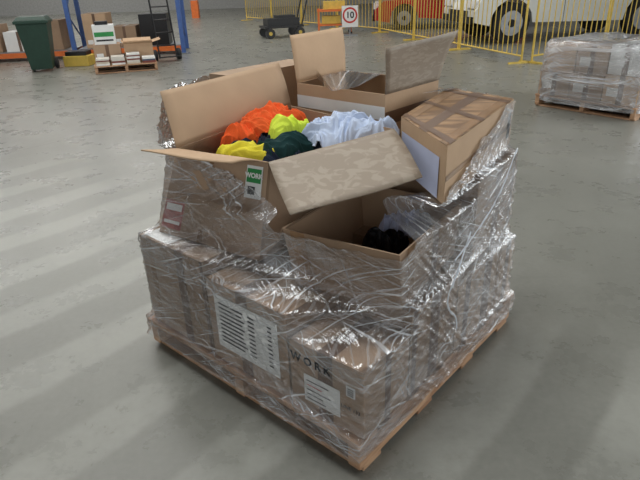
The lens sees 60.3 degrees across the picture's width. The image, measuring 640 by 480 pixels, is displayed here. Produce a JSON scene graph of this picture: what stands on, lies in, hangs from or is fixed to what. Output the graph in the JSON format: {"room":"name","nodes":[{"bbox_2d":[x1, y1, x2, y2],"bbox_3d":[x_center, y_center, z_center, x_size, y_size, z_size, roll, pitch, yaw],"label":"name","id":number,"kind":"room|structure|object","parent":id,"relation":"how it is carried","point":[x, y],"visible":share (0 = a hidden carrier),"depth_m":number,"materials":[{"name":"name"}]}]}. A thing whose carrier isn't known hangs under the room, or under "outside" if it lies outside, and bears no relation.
{"room":"loading area","nodes":[
{"label":"loading area","id":0,"kind":"room"},
{"bbox_2d":[0,0,382,16],"bbox_3d":[-0.583,-16.522,29.893,44.000,7.000,0.200,-2,26,0],"label":"wall","id":1,"kind":"structure","parent":0,"point":[7,7],"depth_m":31.19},
{"bbox_2d":[0,3,639,479],"bbox_3d":[-0.132,-3.751,11.507,44.000,0.200,44.000,-2,26,0],"label":"floor","id":2,"kind":"structure","parent":0,"point":[87,393],"depth_m":2.73,"materials":[{"name":"concrete"}]},
{"bbox_2d":[12,15,59,69],"bbox_3d":[-5.391,-3.761,10.547,0.600,0.979,0.638,-9,26,-14],"label":"wheelie bin","id":3,"kind":"object","parent":2,"relation":"on","point":[34,31],"visible":1,"depth_m":10.31,"materials":[{"name":"green plastic"}]},
{"bbox_2d":[63,50,95,66],"bbox_3d":[-4.883,-3.692,11.178,0.500,0.280,0.400,-2,26,0],"label":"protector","id":4,"kind":"object","parent":2,"relation":"on","point":[72,58],"visible":0.93,"depth_m":11.02,"materials":[{"name":"paint"}]},
{"bbox_2d":[0,0,190,58],"bbox_3d":[-5.544,-6.254,11.690,4.860,4.500,1.040,-5,26,-6],"label":"rack","id":5,"kind":"object","parent":2,"relation":"on","point":[183,44],"visible":0.6,"depth_m":12.29,"materials":[{"name":"blue metal"}]},
{"bbox_2d":[0,23,8,51],"bbox_3d":[-7.292,-4.483,12.236,0.550,0.557,0.653,-5,26,-6],"label":"cardboard box","id":6,"kind":"object","parent":5,"relation":"on","point":[3,26],"visible":0.5,"depth_m":12.17,"materials":[{"name":"brown cardboard"}]},
{"bbox_2d":[2,30,23,51],"bbox_3d":[-6.621,-4.474,12.341,0.600,0.407,0.653,-5,26,-6],"label":"cardboard box","id":7,"kind":"object","parent":5,"relation":"on","point":[13,43],"visible":0.55,"depth_m":12.04,"materials":[{"name":"white cardboard"}]},
{"bbox_2d":[51,18,70,49],"bbox_3d":[-5.980,-4.620,12.368,0.500,0.607,0.653,-5,26,-6],"label":"cardboard box","id":8,"kind":"object","parent":5,"relation":"on","point":[61,39],"visible":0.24,"depth_m":12.19,"materials":[{"name":"brown cardboard"}]},
{"bbox_2d":[81,12,111,47],"bbox_3d":[-4.991,-4.752,12.454,0.500,0.707,0.653,-5,26,-6],"label":"cardboard box","id":9,"kind":"object","parent":5,"relation":"on","point":[88,19],"visible":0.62,"depth_m":12.11,"materials":[{"name":"brown cardboard"}]},
{"bbox_2d":[114,24,140,46],"bbox_3d":[-4.393,-4.677,12.579,0.500,0.427,0.653,-5,26,-6],"label":"cardboard box","id":10,"kind":"object","parent":5,"relation":"on","point":[122,31],"visible":0.66,"depth_m":12.28,"materials":[{"name":"brown cardboard"}]},
{"bbox_2d":[138,12,172,44],"bbox_3d":[-3.753,-4.837,12.601,0.600,0.655,0.650,-5,26,-6],"label":"crate","id":11,"kind":"object","parent":5,"relation":"on","point":[145,21],"visible":0.71,"depth_m":12.31,"materials":[{"name":"plastic"}]},
{"bbox_2d":[94,58,157,74],"bbox_3d":[-3.712,-3.363,10.567,1.108,0.140,1.100,-10,27,-16],"label":"wooden pallet","id":12,"kind":"object","parent":2,"relation":"on","point":[153,65],"visible":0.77,"depth_m":10.25,"materials":[{"name":"brown wood"}]},
{"bbox_2d":[93,42,121,62],"bbox_3d":[-4.021,-3.559,10.460,0.480,0.320,0.433,-10,27,-16],"label":"cardboard box","id":13,"kind":"object","parent":12,"relation":"on","point":[106,50],"visible":0.59,"depth_m":10.25,"materials":[{"name":"brown cardboard"}]},
{"bbox_2d":[91,21,116,44],"bbox_3d":[-4.037,-3.876,10.289,0.380,0.395,0.323,-10,27,-16],"label":"carton","id":14,"kind":"object","parent":13,"relation":"on","point":[103,33],"visible":1,"depth_m":10.16,"materials":[{"name":"white cardboard"}]},
{"bbox_2d":[95,51,155,65],"bbox_3d":[-3.594,-3.363,10.192,1.044,0.172,0.320,-10,27,-16],"label":"books","id":15,"kind":"object","parent":12,"relation":"on","point":[132,57],"visible":1,"depth_m":10.07,"materials":[{"name":"white paper"}]},
{"bbox_2d":[120,37,159,60],"bbox_3d":[-3.442,-3.690,10.642,0.720,0.364,0.800,-10,27,-16],"label":"open cardboard box","id":16,"kind":"object","parent":12,"relation":"on","point":[144,45],"visible":0.87,"depth_m":10.43,"materials":[{"name":"brown cardboard"}]},
{"bbox_2d":[148,0,181,60],"bbox_3d":[-3.162,-4.269,11.228,0.558,1.212,0.470,-15,29,-26],"label":"hand truck","id":17,"kind":"object","parent":2,"relation":"on","point":[178,55],"visible":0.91,"depth_m":11.30,"materials":[{"name":"black painted metal"},{"name":"rubber"}]},
{"bbox_2d":[190,0,199,17],"bbox_3d":[-5.544,-12.492,22.992,0.300,6.000,0.325,-2,26,0],"label":"column","id":18,"kind":"structure","parent":2,"relation":"on","point":[195,10],"depth_m":24.00,"materials":[{"name":"metal"}]},
{"bbox_2d":[259,0,306,38],"bbox_3d":[-0.986,-6.097,15.059,1.270,1.019,0.740,-11,27,-18],"label":"trolley","id":19,"kind":"object","parent":2,"relation":"on","point":[289,21],"visible":0.96,"depth_m":14.93,"materials":[{"name":"black plastic"}]},
{"bbox_2d":[148,292,512,470],"bbox_3d":[0.062,0.358,2.508,1.173,0.140,1.165,19,33,37],"label":"wooden pallet","id":20,"kind":"object","parent":2,"relation":"on","point":[243,382],"visible":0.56,"depth_m":2.06,"materials":[{"name":"brown wood"}]},
{"bbox_2d":[139,226,245,352],"bbox_3d":[-0.403,0.118,2.401,0.405,0.411,0.542,19,33,37],"label":"cardboard box","id":21,"kind":"object","parent":20,"relation":"on","point":[212,260],"visible":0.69,"depth_m":2.18,"materials":[{"name":"brown cardboard"}]},
{"bbox_2d":[205,247,338,398],"bbox_3d":[-0.087,0.256,2.163,0.410,0.350,0.545,19,33,37],"label":"cardboard box","id":22,"kind":"object","parent":20,"relation":"on","point":[243,335],"visible":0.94,"depth_m":1.96,"materials":[{"name":"brown cardboard"}]},
{"bbox_2d":[141,62,421,260],"bbox_3d":[-0.049,-0.293,2.096,1.036,0.568,0.843,18,32,35],"label":"open cardboard box","id":23,"kind":"object","parent":22,"relation":"on","point":[199,114],"visible":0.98,"depth_m":2.02,"materials":[{"name":"brown cardboard"}]},
{"bbox_2d":[239,100,306,136],"bbox_3d":[-0.197,-0.506,2.348,0.335,0.158,0.292,-6,26,-9],"label":"shirt","id":24,"kind":"object","parent":23,"relation":"in","point":[259,119],"visible":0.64,"depth_m":2.31,"materials":[{"name":"fabric"}]},
{"bbox_2d":[231,132,321,161],"bbox_3d":[-0.141,-0.380,2.203,0.460,0.127,0.506,8,27,19],"label":"trousers","id":25,"kind":"object","parent":23,"relation":"in","point":[263,136],"visible":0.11,"depth_m":2.10,"materials":[{"name":"fabric"}]},
{"bbox_2d":[220,122,258,145],"bbox_3d":[-0.314,-0.409,2.206,0.112,0.126,0.172,20,33,38],"label":"shirt","id":26,"kind":"object","parent":25,"relation":"on","point":[234,131],"visible":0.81,"depth_m":2.18,"materials":[{"name":"fabric"}]},
{"bbox_2d":[216,140,273,160],"bbox_3d":[-0.260,-0.322,2.048,0.299,0.095,0.129,-2,26,0],"label":"shirt","id":27,"kind":"object","parent":25,"relation":"on","point":[245,149],"visible":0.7,"depth_m":2.03,"materials":[{"name":"fabric"}]},
{"bbox_2d":[257,130,313,158],"bbox_3d":[-0.132,-0.353,2.089,0.256,0.110,0.139,-20,31,-33],"label":"jumper","id":28,"kind":"object","parent":25,"relation":"on","point":[288,143],"visible":0.77,"depth_m":2.06,"materials":[{"name":"fabric"}]},
{"bbox_2d":[268,114,308,138],"bbox_3d":[-0.134,-0.456,2.213,0.172,0.104,0.146,-16,29,-27],"label":"vest","id":29,"kind":"object","parent":25,"relation":"on","point":[279,124],"visible":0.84,"depth_m":2.17,"materials":[{"name":"fabric"}]},
{"bbox_2d":[302,110,399,147],"bbox_3d":[0.106,-0.440,2.162,0.395,0.137,0.235,-10,27,-16],"label":"shirt","id":30,"kind":"object","parent":25,"relation":"on","point":[339,127],"visible":0.9,"depth_m":2.10,"materials":[{"name":"fabric"}]},
{"bbox_2d":[138,64,517,459],"bbox_3d":[0.036,-0.137,2.381,1.394,1.041,1.330,19,33,37],"label":"wrap","id":31,"kind":"object","parent":20,"relation":"on","point":[426,197],"visible":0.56,"depth_m":2.10,"materials":[{"name":"clear plastic"}]},
{"bbox_2d":[209,59,297,106],"bbox_3d":[-0.266,-0.662,2.752,0.175,0.390,0.530,19,33,37],"label":"cardboard box","id":32,"kind":"object","parent":31,"relation":"on","point":[287,66],"visible":0.14,"depth_m":2.70,"materials":[{"name":"cardboard"}]},
{"bbox_2d":[289,306,409,439],"bbox_3d":[0.099,0.437,1.868,0.308,0.264,0.254,18,32,35],"label":"cardboard box","id":33,"kind":"object","parent":20,"relation":"on","point":[342,338],"visible":1,"depth_m":1.78,"materials":[{"name":"brown cardboard"}]},
{"bbox_2d":[353,226,370,243],"bbox_3d":[0.263,0.028,2.556,0.350,0.398,0.580,19,33,37],"label":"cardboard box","id":34,"kind":"object","parent":20,"relation":"on","point":[358,235],"visible":0.02,"depth_m":2.22,"materials":[{"name":"brown cardboard"}]},
{"bbox_2d":[338,270,458,395],"bbox_3d":[0.289,0.301,2.047,0.302,0.343,0.320,19,33,37],"label":"cardboard box","id":35,"kind":"object","parent":20,"relation":"on","point":[372,311],"visible":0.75,"depth_m":1.92,"materials":[{"name":"brown cardboard"}]},
{"bbox_2d":[439,232,513,351],"bbox_3d":[0.554,0.161,2.372,0.360,0.300,0.540,19,33,37],"label":"cardboard box","id":36,"kind":"object","parent":20,"relation":"on","point":[451,267],"visible":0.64,"depth_m":2.22,"materials":[{"name":"brown cardboard"}]},
{"bbox_2d":[391,151,516,262],"bbox_3d":[0.514,-0.192,2.326,0.474,0.340,0.390,17,32,35],"label":"cardboard box","id":37,"kind":"object","parent":36,"relation":"on","point":[469,199],"visible":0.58,"depth_m":2.14,"materials":[{"name":"brown paper"}]},
{"bbox_2d":[401,88,513,204],"bbox_3d":[0.509,-0.397,2.115,0.318,0.193,0.911,11,29,26],"label":"cardboard box","id":38,"kind":"object","parent":37,"relation":"on","point":[443,134],"visible":0.95,"depth_m":1.94,"materials":[{"name":"brown cardboard"}]},
{"bbox_3d":[-0.030,-0.077,2.786,0.688,0.408,0.703,-2,26,0],"label":"cardboard box","id":39,"kind":"object","parent":20,"relation":"on","visible":0},
{"bbox_3d":[0.125,-0.433,2.703,0.646,0.285,0.630,-2,26,0],"label":"cardboard box","id":40,"kind":"object","parent":39,"relation":"on","visible":0},
{"bbox_2d":[290,27,457,132],"bbox_3d":[0.208,-0.759,2.577,0.670,0.396,0.500,19,33,37],"label":"open cardboard box","id":41,"kind":"object","parent":40,"relation":"on","point":[413,69],"visible":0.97,"depth_m":2.47,"materials":[{"name":"brown cardboard"}]},
{"bbox_2d":[317,0,351,32],"bbox_3d":[0.401,-6.229,15.430,0.967,0.848,0.550,-2,26,0],"label":"trolley","id":42,"kind":"object","parent":2,"relation":"on","point":[328,6],"visible":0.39,"depth_m":15.24,"materials":[{"name":"metal"}]},
{"bbox_2d":[342,4,357,35],"bbox_3d":[0.810,-5.961,14.922,0.440,0.780,0.300,-2,26,0],"label":"speed limit sign","id":43,"kind":"object","parent":2,"relation":"on","point":[349,13],"visible":1,"depth_m":14.86,"materials":[{"name":"white metal"}]},
{"bbox_2d":[241,0,533,64],"bbox_3d":[0.793,-6.506,15.669,1.612,1.120,15.000,-13,28,-22],"label":"barrier fence","id":44,"kind":"object","parent":2,"relation":"on","point":[379,28],"visible":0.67,"depth_m":12.27,"materials":[{"name":"yellow metal"}]},
{"bbox_2d":[373,0,444,29],"bbox_3d":[3.782,-7.095,16.296,4.400,1.448,2.160,1,26,7],"label":"truck","id":45,"kind":"object","parent":2,"relation":"on","point":[428,9],"visible":0.34,"depth_m":15.74,"materials":[{"name":"paint"}]},
{"bbox_2d":[443,0,639,42],"bbox_3d":[5.531,-5.739,12.866,4.900,1.848,2.260,-5,26,-7],"label":"vehicle","id":46,"kind":"object","parent":2,"relation":"on","point":[533,4],"visible":0.82,"depth_m":12.14,"materials":[{"name":"paint"}]},
{"bbox_2d":[519,0,639,64],"bbox_3d":[5.433,-4.133,10.365,4.284,1.120,0.500,-17,29,-29],"label":"barrier fence","id":47,"kind":"object","parent":2,"relation":"on","point":[611,1],"visible":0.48,"depth_m":9.90,"materials":[{"name":"yellow metal"}]},
{"bbox_2d":[535,32,639,120],"bbox_3d":[3.372,-1.937,6.340,1.282,0.763,1.282,-20,31,-32],"label":"wooden pallet","id":48,"kind":"object","parent":2,"relation":"on","point":[585,72],"visible":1,"depth_m":6.04,"materials":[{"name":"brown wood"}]},
{"bbox_2d":[279,188,461,309],"bbox_3d":[0.189,0.008,1.984,0.669,0.227,0.655,-2,26,0],"label":"open cardboard box","id":49,"kind":"object","parent":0,"point":[323,238],"depth_m":1.86,"materials":[{"name":"brown cardboard"}]},
{"bbox_2d":[361,226,408,253],"bbox_3d":[0.229,0.007,1.971,0.147,0.146,0.207,11,28,25],"label":"plastic bag","id":50,"kind":"object","parent":49,"relation":"in","point":[391,240],"visible":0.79,"depth_m":1.92,"materials":[{"name":"plastic"}]},
{"bbox_2d":[379,209,431,237],"bbox_3d":[0.316,-0.067,2.078,0.219,0.112,0.115,-20,31,-32],"label":"plastic bag","id":51,"kind":"object","parent":49,"relation":"in","point":[410,223],"visible":0.87,"depth_m":2.04,"materials":[{"name":"translucent plastic"}]}
]}

